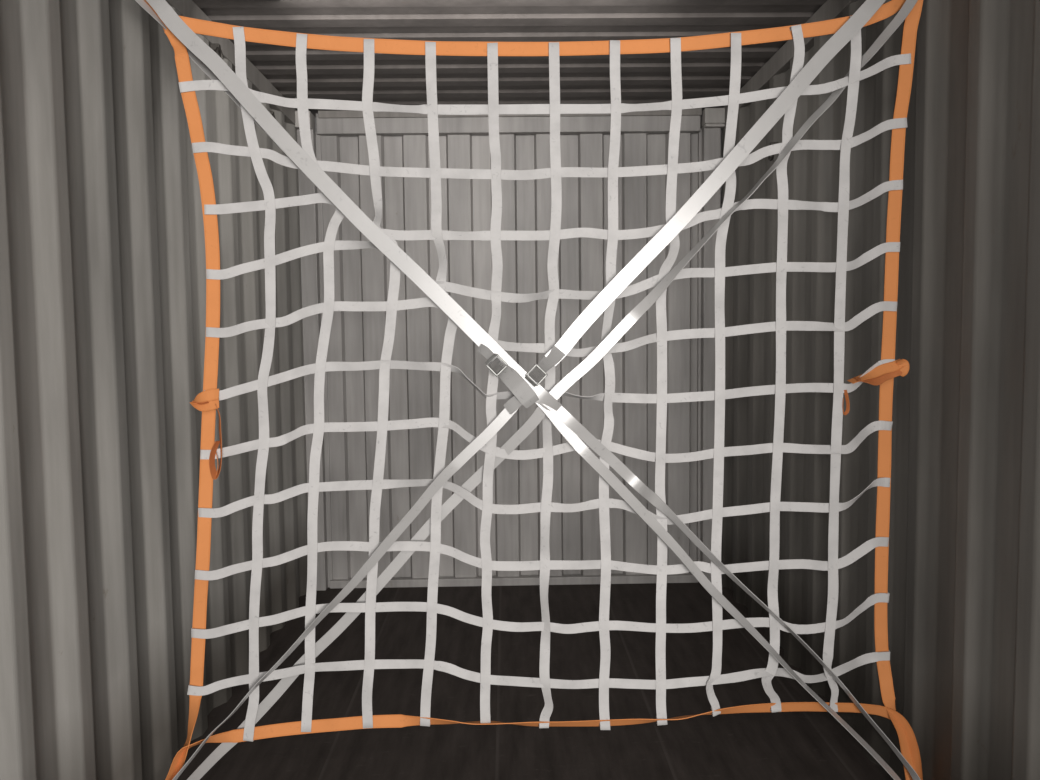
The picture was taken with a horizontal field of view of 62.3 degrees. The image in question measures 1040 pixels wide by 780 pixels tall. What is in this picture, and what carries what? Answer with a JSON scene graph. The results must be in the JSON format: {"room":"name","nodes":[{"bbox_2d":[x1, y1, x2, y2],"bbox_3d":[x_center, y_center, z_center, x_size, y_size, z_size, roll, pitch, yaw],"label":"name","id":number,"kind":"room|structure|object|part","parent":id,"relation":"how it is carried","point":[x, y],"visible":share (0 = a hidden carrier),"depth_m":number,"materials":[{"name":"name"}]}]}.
{"room":"shipping container interior","nodes":[
{"label":"shipping container interior","id":0,"kind":"room"},
{"bbox_2d":[0,0,307,779],"bbox_3d":[-1.172,0.034,1.953,0.038,2.604,5.891,-1,4,-1],"label":"wall","id":1,"kind":"structure","parent":0,"point":[103,255],"depth_m":2.50,"materials":[{"name":"grey metal"}]},
{"bbox_2d":[210,43,222,58],"bbox_3d":[-1.173,-1.292,3.319,0.036,0.081,0.071,-1,4,-1],"label":"ring","id":2,"kind":"object","parent":1,"relation":"attached to","point":[216,47],"visible":0.59,"depth_m":3.30,"materials":[{"name":"metal"}]},
{"bbox_2d":[166,0,296,124],"bbox_3d":[-1.190,-1.276,1.806,0.054,0.088,5.781,-1,4,-1],"label":"trim","id":3,"kind":"structure","parent":1,"relation":"attached to","point":[187,8],"depth_m":3.59,"materials":[{"name":"grey paint"}]},
{"bbox_2d":[295,111,314,130],"bbox_3d":[-1.174,-1.466,4.697,0.083,0.086,0.130,-1,4,-1],"label":"trim","id":4,"kind":"structure","parent":1,"relation":"attached to","point":[311,116],"depth_m":4.64,"materials":[{"name":"paint"}]},
{"bbox_2d":[316,113,700,578],"bbox_3d":[-0.037,-0.212,4.871,2.150,2.664,0.034,-1,4,-1],"label":"wall","id":5,"kind":"structure","parent":0,"point":[360,275],"depth_m":4.87,"materials":[{"name":"grey paint"}]},
{"bbox_2d":[297,129,332,590],"bbox_3d":[-1.164,-0.147,4.834,0.155,2.564,0.120,-1,4,-1],"label":"trim","id":6,"kind":"structure","parent":5,"relation":"attached to","point":[311,215],"depth_m":4.77,"materials":[{"name":"grey paint"}]},
{"bbox_2d":[316,114,699,135],"bbox_3d":[-0.060,-1.470,4.748,2.107,0.106,0.065,-1,4,-1],"label":"trim","id":7,"kind":"structure","parent":5,"relation":"attached to","point":[568,124],"depth_m":4.72,"materials":[{"name":"grey paint"}]},
{"bbox_2d":[318,108,701,117],"bbox_3d":[-0.051,-1.516,4.704,2.100,0.040,0.015,-1,4,-1],"label":"trim","id":8,"kind":"structure","parent":5,"relation":"attached to","point":[696,111],"depth_m":4.70,"materials":[{"name":"grey paint"}]},
{"bbox_2d":[330,573,697,588],"bbox_3d":[-0.030,1.096,4.937,2.107,0.045,0.045,-1,4,-1],"label":"trim","id":9,"kind":"structure","parent":5,"relation":"attached to","point":[615,578],"depth_m":4.92,"materials":[{"name":"grey paint"}]},
{"bbox_2d":[697,128,721,581],"bbox_3d":[1.088,-0.175,4.870,0.160,2.564,0.120,-1,4,-1],"label":"trim","id":10,"kind":"structure","parent":5,"relation":"attached to","point":[709,139],"depth_m":4.82,"materials":[{"name":"grey paint"}]},
{"bbox_2d":[192,0,826,116],"bbox_3d":[-0.004,-1.346,1.892,2.410,0.012,5.921,-1,4,-1],"label":"ceiling","id":11,"kind":"structure","parent":0,"point":[399,79],"depth_m":3.54,"materials":[{"name":"grey paint"}]},
{"bbox_2d":[177,582,893,779],"bbox_3d":[0.027,1.332,2.079,2.450,0.030,5.921,-1,4,-1],"label":"floor","id":12,"kind":"structure","parent":0,"point":[795,745],"depth_m":3.32,"materials":[{"name":"brown wood"}]},
{"bbox_2d":[721,0,1039,779],"bbox_3d":[1.196,0.005,1.991,0.038,2.604,5.891,-1,4,-1],"label":"wall","id":13,"kind":"structure","parent":0,"point":[963,607],"depth_m":2.50,"materials":[{"name":"grey metal"}]},
{"bbox_2d":[135,0,920,779],"bbox_3d":[0.034,0.024,2.441,2.299,2.407,0.102,-1,4,0],"label":"strap","id":14,"kind":"object","parent":13,"relation":"attached to","point":[502,365],"visible":0.98,"depth_m":2.41,"materials":[{"name":"fabric"}]},
{"bbox_3d":[-0.080,-0.086,2.387,0.033,0.032,0.007,-1,4,-1],"label":"cam lever","id":15,"kind":"part","parent":14,"relation":"part of","materials":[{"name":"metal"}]},
{"bbox_2d":[144,0,922,779],"bbox_3d":[0.027,0.033,2.464,2.329,2.506,0.069,-1,4,-1],"label":"net","id":16,"kind":"object","parent":13,"relation":"attached to","point":[883,373],"visible":0.9,"depth_m":2.46,"materials":[{"name":"fabric"}]},
{"bbox_2d":[172,0,917,779],"bbox_3d":[0.039,0.024,2.452,2.206,2.391,0.100,-1,4,-1],"label":"strap","id":17,"kind":"object","parent":13,"relation":"attached to","point":[868,8],"visible":0.98,"depth_m":2.42,"materials":[{"name":"fabric"}]},
{"bbox_3d":[0.030,-0.025,2.402,0.033,0.032,0.007,-1,4,-1],"label":"cam lever","id":18,"kind":"part","parent":17,"relation":"part of","materials":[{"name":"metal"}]},
{"bbox_2d":[700,108,724,129],"bbox_3d":[1.059,-1.487,4.733,0.110,0.098,0.130,-1,4,-1],"label":"trim","id":19,"kind":"structure","parent":13,"relation":"attached to","point":[710,117],"depth_m":4.67,"materials":[{"name":"paint"}]},
{"bbox_2d":[768,142,778,160],"bbox_3d":[1.126,-1.058,3.815,0.036,0.081,0.071,-1,4,-1],"label":"ring","id":20,"kind":"object","parent":13,"relation":"attached to","point":[771,143],"visible":0.39,"depth_m":3.80,"materials":[{"name":"metal"}]},
{"bbox_2d":[723,0,857,121],"bbox_3d":[1.186,-1.306,1.844,0.054,0.088,5.781,-1,4,-1],"label":"trim","id":21,"kind":"structure","parent":13,"relation":"attached to","point":[779,63],"depth_m":3.68,"materials":[{"name":"grey paint"}]}
]}

